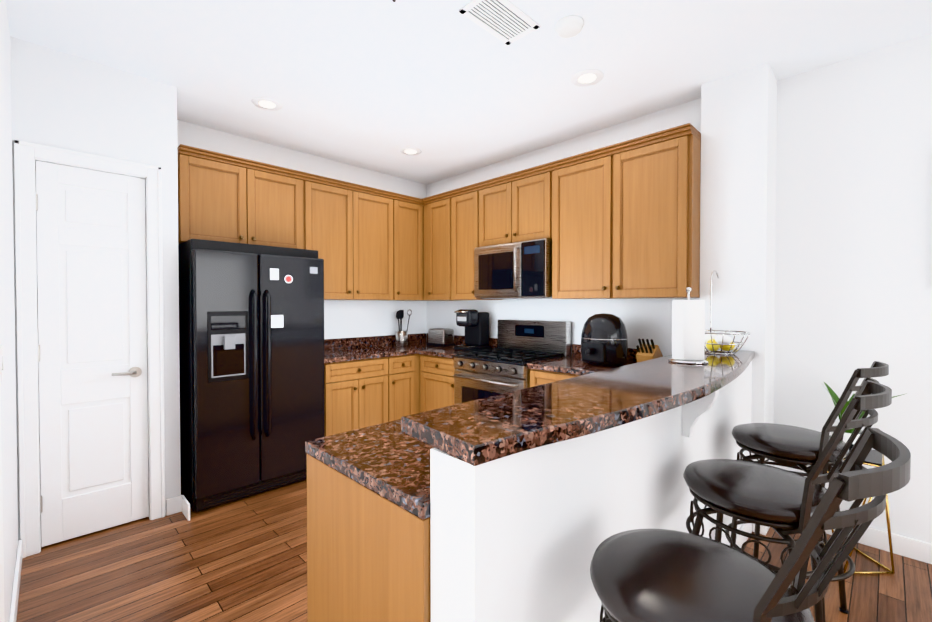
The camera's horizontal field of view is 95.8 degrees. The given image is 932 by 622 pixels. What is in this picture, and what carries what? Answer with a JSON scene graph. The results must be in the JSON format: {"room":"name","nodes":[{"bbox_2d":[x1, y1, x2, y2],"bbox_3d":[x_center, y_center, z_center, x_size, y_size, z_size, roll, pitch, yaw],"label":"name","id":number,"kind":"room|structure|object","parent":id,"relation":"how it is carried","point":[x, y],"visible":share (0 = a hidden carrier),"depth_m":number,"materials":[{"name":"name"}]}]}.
{"room":"kitchen","nodes":[
{"label":"kitchen","id":0,"kind":"room"},
{"bbox_2d":[0,0,17,621],"bbox_3d":[-0.129,-0.025,-0.124,0.120,2.740,7.600,-1,1,-45],"label":"wall","id":1,"kind":"structure","parent":0,"point":[9,435],"depth_m":1.81,"materials":[{"name":"white paint"}]},
{"bbox_2d":[0,345,3,380],"bbox_3d":[-1.621,0.182,1.470,0.010,0.120,0.080,-1,1,-45],"label":"switch plate","id":2,"kind":"object","parent":1,"relation":"attached to","point":[1,360],"visible":0.96,"depth_m":1.45,"materials":[{"name":"white plastic"}]},
{"bbox_2d":[0,374,21,621],"bbox_3d":[0.123,0.242,-0.269,0.027,2.210,7.033,-1,1,-45],"label":"baseboard","id":3,"kind":"structure","parent":1,"relation":"attached to","point":[16,584],"depth_m":1.16,"materials":[{"name":"white wood"}]},
{"bbox_2d":[10,36,180,540],"bbox_3d":[-2.312,-0.066,2.665,0.725,2.740,0.566,-1,1,-45],"label":"wall","id":4,"kind":"structure","parent":0,"point":[62,100],"depth_m":2.48,"materials":[{"name":"white paint"}]},
{"bbox_2d":[14,140,164,558],"bbox_3d":[-2.169,0.205,2.469,0.631,2.203,0.148,-1,1,-45],"label":"closet door","id":5,"kind":"structure","parent":4,"relation":"in","point":[89,258],"depth_m":2.43,"materials":[{"name":"white wood"}]},
{"bbox_2d":[177,147,256,244],"bbox_3d":[-1.923,-0.797,3.193,0.487,0.627,0.349,-1,1,-45],"label":"upper cabinet","id":6,"kind":"object","parent":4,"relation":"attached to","point":[217,195],"depth_m":3.06,"materials":[{"name":"brown wood"}]},
{"bbox_2d":[35,120,426,495],"bbox_3d":[-1.657,-0.083,3.803,3.660,2.740,0.120,-1,1,-45],"label":"wall","id":7,"kind":"structure","parent":0,"point":[353,318],"depth_m":4.15,"materials":[{"name":"white paint"}]},
{"bbox_2d":[257,163,304,248],"bbox_3d":[-1.650,-0.801,3.464,0.503,0.627,0.349,-1,1,-45],"label":"upper cabinet","id":8,"kind":"object","parent":7,"relation":"attached to","point":[280,194],"depth_m":3.39,"materials":[{"name":"brown wood"}]},
{"bbox_2d":[305,175,360,299],"bbox_3d":[-1.293,-0.612,3.823,0.505,1.017,0.349,-1,1,-45],"label":"upper cabinet","id":9,"kind":"object","parent":7,"relation":"attached to","point":[332,210],"depth_m":3.73,"materials":[{"name":"brown wood"}]},
{"bbox_2d":[361,187,400,300],"bbox_3d":[-0.993,-0.616,4.122,0.562,1.017,0.349,-1,1,-45],"label":"upper cabinet","id":10,"kind":"object","parent":7,"relation":"attached to","point":[380,212],"depth_m":4.06,"materials":[{"name":"brown wood"}]},
{"bbox_2d":[401,195,416,300],"bbox_3d":[-0.728,-0.620,4.386,0.419,1.017,0.349,-1,1,-45],"label":"upper cabinet","id":11,"kind":"object","parent":7,"relation":"attached to","point":[408,206],"depth_m":4.30,"materials":[{"name":"brown wood"}]},
{"bbox_2d":[6,0,931,184],"bbox_3d":[1.103,-1.463,1.083,3.760,0.100,8.000,-1,1,-45],"label":"ceiling","id":12,"kind":"structure","parent":0,"point":[447,88],"depth_m":2.38,"materials":[{"name":"white paint"}]},
{"bbox_2d":[251,97,282,110],"bbox_3d":[-1.382,-1.438,2.927,0.195,0.003,0.195,1,1,39],"label":"recessed light","id":13,"kind":"object","parent":12,"relation":"in","point":[264,103],"depth_m":2.91,"materials":[{"name":"white plastic"}]},
{"bbox_2d":[400,147,420,154],"bbox_3d":[-0.504,-1.451,3.830,0.195,0.003,0.195,1,1,39],"label":"recessed light","id":14,"kind":"object","parent":12,"relation":"in","point":[408,150],"depth_m":3.82,"materials":[{"name":"white plastic"}]},
{"bbox_2d":[458,0,539,44],"bbox_3d":[0.168,-1.423,2.051,0.370,0.008,0.210,-1,1,-45],"label":"ceiling vent","id":15,"kind":"object","parent":12,"relation":"in","point":[507,22],"visible":1,"depth_m":2.05,"materials":[{"name":"white metal"}]},
{"bbox_2d":[555,15,583,37],"bbox_3d":[0.515,-1.411,2.100,0.140,0.034,0.140,-1,1,-45],"label":"smoke detector","id":16,"kind":"object","parent":12,"relation":"attached to","point":[569,26],"visible":1,"depth_m":2.07,"materials":[{"name":"white plastic"}]},
{"bbox_2d":[571,69,603,85],"bbox_3d":[0.745,-1.433,2.591,0.195,0.003,0.195,1,1,39],"label":"recessed light","id":17,"kind":"object","parent":12,"relation":"in","point":[588,77],"depth_m":2.58,"materials":[{"name":"white plastic"}]},
{"bbox_2d":[16,479,931,621],"bbox_3d":[1.103,1.377,1.125,3.760,0.100,8.000,-1,1,-45],"label":"floor","id":18,"kind":"structure","parent":0,"point":[243,560],"depth_m":2.10,"materials":[{"name":"brown wood"}]},
{"bbox_2d":[178,239,324,511],"bbox_3d":[-1.625,0.405,3.183,0.875,1.758,0.753,-1,1,-45],"label":"refrigerator","id":19,"kind":"object","parent":18,"relation":"on","point":[251,358],"visible":0.88,"depth_m":2.88,"materials":[{"name":"black metal"}]},
{"bbox_2d":[324,356,394,436],"bbox_3d":[-1.120,0.848,3.827,0.686,0.872,0.618,-1,1,-45],"label":"base cabinet","id":20,"kind":"object","parent":18,"relation":"on","point":[359,394],"depth_m":3.59,"materials":[{"name":"brown wood"}]},
{"bbox_2d":[324,333,456,363],"bbox_3d":[-0.787,0.338,4.117,1.587,0.138,0.665,-1,1,-45],"label":"countertop","id":21,"kind":"structure","parent":20,"relation":"on","point":[355,348],"depth_m":4.06,"materials":[{"name":"brown stone"}]},
{"bbox_2d":[396,310,411,345],"bbox_3d":[-0.665,0.174,4.416,0.170,0.379,0.147,-1,1,-45],"label":"utensil crock","id":22,"kind":"object","parent":21,"relation":"on","point":[401,338],"visible":1,"depth_m":4.37,"materials":[{"name":"silver metal"}]},
{"bbox_2d":[307,454,430,621],"bbox_3d":[-0.047,0.885,1.375,0.708,0.872,0.580,-1,1,-45],"label":"base cabinet","id":23,"kind":"object","parent":18,"relation":"on","point":[368,555],"depth_m":1.10,"materials":[{"name":"brown wood"}]},
{"bbox_2d":[305,348,637,519],"bbox_3d":[0.606,0.368,2.025,2.567,0.138,0.593,-1,1,-45],"label":"countertop","id":24,"kind":"structure","parent":23,"relation":"on","point":[390,461],"depth_m":1.20,"materials":[{"name":"brown stone"}]},
{"bbox_2d":[636,338,662,362],"bbox_3d":[1.226,0.284,2.799,0.221,0.207,0.110,-1,1,-45],"label":"knife block","id":25,"kind":"object","parent":24,"relation":"on","point":[647,351],"visible":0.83,"depth_m":2.74,"materials":[{"name":"brown wood"}]},
{"bbox_2d":[395,354,418,419],"bbox_3d":[-0.829,0.844,4.117,0.362,0.872,0.618,-1,1,-45],"label":"base cabinet","id":26,"kind":"object","parent":18,"relation":"on","point":[406,366],"depth_m":3.96,"materials":[{"name":"brown wood"}]},
{"bbox_2d":[419,354,456,412],"bbox_3d":[-0.049,0.845,4.070,0.618,0.872,0.545,-1,1,-45],"label":"base cabinet","id":27,"kind":"object","parent":18,"relation":"on","point":[436,379],"depth_m":3.87,"materials":[{"name":"brown wood"}]},
{"bbox_2d":[417,335,497,358],"bbox_3d":[-0.043,0.339,4.037,0.647,0.138,0.500,-1,1,-45],"label":"countertop","id":28,"kind":"structure","parent":27,"relation":"on","point":[422,347],"depth_m":4.13,"materials":[{"name":"brown stone"}]},
{"bbox_2d":[427,328,454,346],"bbox_3d":[-0.256,0.273,4.400,0.164,0.181,0.282,-1,1,-45],"label":"toaster","id":29,"kind":"object","parent":28,"relation":"on","point":[441,337],"visible":0.94,"depth_m":4.33,"materials":[{"name":"silver metal"}]},
{"bbox_2d":[454,309,489,350],"bbox_3d":[0.048,0.177,3.994,0.300,0.385,0.230,-1,1,-45],"label":"coffee maker","id":30,"kind":"object","parent":28,"relation":"on","point":[474,323],"visible":1,"depth_m":3.94,"materials":[{"name":"black plastic"}]},
{"bbox_2d":[453,319,570,404],"bbox_3d":[0.369,0.682,3.560,0.708,1.193,0.752,-1,1,-45],"label":"range","id":31,"kind":"object","parent":18,"relation":"on","point":[501,368],"visible":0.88,"depth_m":3.51,"materials":[{"name":"silver metal"}]},
{"bbox_2d":[530,369,580,386],"bbox_3d":[0.873,0.858,3.145,0.618,0.872,0.539,-1,1,-45],"label":"base cabinet","id":32,"kind":"object","parent":18,"relation":"on","point":[537,377],"depth_m":3.02,"materials":[{"name":"brown wood"}]},
{"bbox_2d":[527,344,632,364],"bbox_3d":[0.875,0.352,3.119,0.642,0.138,0.566,-1,1,-45],"label":"countertop","id":33,"kind":"structure","parent":32,"relation":"on","point":[576,348],"depth_m":3.49,"materials":[{"name":"brown stone"}]},
{"bbox_2d":[580,313,627,365],"bbox_3d":[0.968,0.199,3.006,0.398,0.370,0.327,-1,1,-45],"label":"air fryer","id":34,"kind":"object","parent":33,"relation":"on","point":[604,339],"visible":1,"depth_m":2.90,"materials":[{"name":"black plastic"}]},
{"bbox_2d":[590,427,910,621],"bbox_3d":[0.508,0.776,0.864,0.457,1.109,0.544,-1,1,-45],"label":"bar stool","id":35,"kind":"object","parent":18,"relation":"on","point":[651,575],"visible":1,"depth_m":0.80,"materials":[{"name":"black leather"}]},
{"bbox_2d":[683,380,891,621],"bbox_3d":[0.977,0.769,1.357,0.458,1.109,0.545,-1,1,-45],"label":"bar stool","id":36,"kind":"object","parent":18,"relation":"on","point":[783,503],"visible":0.73,"depth_m":1.26,"materials":[{"name":"black leather"}]},
{"bbox_2d":[725,361,888,621],"bbox_3d":[1.448,0.762,1.833,0.458,1.109,0.544,-1,1,-45],"label":"bar stool","id":37,"kind":"object","parent":18,"relation":"on","point":[799,448],"visible":0.4,"depth_m":1.75,"materials":[{"name":"black metal"}]},
{"bbox_2d":[824,449,894,573],"bbox_3d":[2.010,1.024,2.221,0.361,0.571,0.360,-1,1,-45],"label":"plant stand","id":38,"kind":"object","parent":18,"relation":"on","point":[875,458],"visible":0.25,"depth_m":2.10,"materials":[{"name":"gold metal"}]},
{"bbox_2d":[821,382,906,451],"bbox_3d":[2.068,0.546,2.197,0.252,0.385,0.324,-1,1,-45],"label":"potted plant","id":39,"kind":"object","parent":38,"relation":"on","point":[835,399],"visible":0.12,"depth_m":2.20,"materials":[{"name":"green plant"}]},
{"bbox_2d":[426,98,700,356],"bbox_3d":[0.652,-0.085,3.937,0.200,2.740,2.950,-1,1,-45],"label":"wall","id":40,"kind":"structure","parent":0,"point":[649,319],"depth_m":3.51,"materials":[{"name":"white paint"}]},
{"bbox_2d":[417,191,456,300],"bbox_3d":[-0.180,-0.619,4.339,0.394,1.017,0.530,-1,1,-45],"label":"upper cabinet","id":41,"kind":"object","parent":40,"relation":"attached to","point":[436,215],"depth_m":4.25,"materials":[{"name":"brown wood"}]},
{"bbox_2d":[457,183,502,299],"bbox_3d":[0.101,-0.616,4.089,0.349,1.017,0.499,-1,1,-45],"label":"upper cabinet","id":42,"kind":"object","parent":40,"relation":"attached to","point":[471,201],"depth_m":3.93,"materials":[{"name":"brown wood"}]},
{"bbox_2d":[485,179,504,245],"bbox_3d":[0.390,-0.847,3.795,0.349,0.545,0.445,-1,1,-45],"label":"upper cabinet","id":43,"kind":"object","parent":40,"relation":"attached to","point":[495,191],"depth_m":3.69,"materials":[{"name":"brown wood"}]},
{"bbox_2d":[505,167,552,243],"bbox_3d":[0.626,-0.844,3.558,0.349,0.545,0.446,-1,1,-45],"label":"upper cabinet","id":44,"kind":"object","parent":40,"relation":"attached to","point":[529,196],"depth_m":3.43,"materials":[{"name":"brown wood"}]},
{"bbox_2d":[474,238,551,298],"bbox_3d":[0.467,-0.338,3.642,0.465,0.462,0.752,-1,1,-45],"label":"over-the-range microwave","id":45,"kind":"object","parent":44,"relation":"attached to","point":[520,270],"visible":0.94,"depth_m":3.45,"materials":[{"name":"silver metal"}]},
{"bbox_2d":[551,151,600,298],"bbox_3d":[0.960,-0.603,3.227,0.349,1.017,0.624,-1,1,-45],"label":"upper cabinet","id":46,"kind":"object","parent":40,"relation":"attached to","point":[576,241],"depth_m":3.13,"materials":[{"name":"brown wood"}]},
{"bbox_2d":[601,127,700,298],"bbox_3d":[1.294,-0.598,2.892,0.349,1.017,0.569,-1,1,-45],"label":"upper cabinet","id":47,"kind":"object","parent":40,"relation":"attached to","point":[620,220],"depth_m":2.74,"materials":[{"name":"brown wood"}]},
{"bbox_2d":[430,361,751,621],"bbox_3d":[0.809,0.804,1.716,2.370,1.028,0.135,-1,1,-45],"label":"wall","id":48,"kind":"structure","parent":0,"point":[519,536],"depth_m":1.04,"materials":[{"name":"white paint"}]},
{"bbox_2d":[401,348,754,465],"bbox_3d":[0.804,0.268,1.704,2.376,0.040,0.403,-1,1,-45],"label":"bar","id":49,"kind":"object","parent":48,"relation":"on","point":[481,431],"visible":1,"depth_m":1.13,"materials":[{"name":"brown stone"}]},
{"bbox_2d":[668,287,708,363],"bbox_3d":[1.063,0.064,2.011,0.170,0.358,0.170,-1,1,-45],"label":"paper towel holder","id":50,"kind":"object","parent":49,"relation":"on","point":[688,329],"visible":1,"depth_m":1.96,"materials":[{"name":"white paper"}]},
{"bbox_2d":[704,270,751,354],"bbox_3d":[1.424,0.006,2.370,0.308,0.463,0.308,-1,1,-45],"label":"wire fruit basket","id":51,"kind":"object","parent":49,"relation":"on","point":[714,343],"visible":0.94,"depth_m":2.31,"materials":[{"name":"chrome wire"},{"name":"yellow lemon peel"}]},
{"bbox_2d":[682,390,718,436],"bbox_3d":[0.909,0.392,1.632,0.050,0.200,0.115,-1,1,-45],"label":"corbels","id":52,"kind":"object","parent":48,"relation":"attached to","point":[693,411],"visible":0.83,"depth_m":1.63,"materials":[{"name":"white wood"}]},
{"bbox_2d":[729,523,754,547],"bbox_3d":[0.857,1.266,1.665,2.383,0.105,0.014,-1,1,-45],"label":"baseboard","id":53,"kind":"structure","parent":48,"relation":"attached to","point":[747,527],"depth_m":2.35,"materials":[{"name":"white wood"}]},
{"bbox_2d":[700,63,776,528],"bbox_3d":[1.753,-0.067,2.704,0.380,2.740,0.350,-1,1,-45],"label":"wall","id":54,"kind":"structure","parent":0,"point":[738,180],"depth_m":2.54,"materials":[{"name":"white paint"}]},
{"bbox_2d":[773,33,931,543],"bbox_3d":[3.494,-0.044,1.157,0.100,2.740,4.300,-1,1,-45],"label":"wall","id":55,"kind":"structure","parent":0,"point":[853,268],"depth_m":2.36,"materials":[{"name":"white paint"}]},
{"bbox_2d":[825,527,931,563],"bbox_3d":[3.452,1.274,1.134,0.016,0.105,4.299,-1,1,-45],"label":"baseboard","id":56,"kind":"structure","parent":55,"relation":"attached to","point":[915,549],"depth_m":2.26,"materials":[{"name":"white wood"}]}
]}

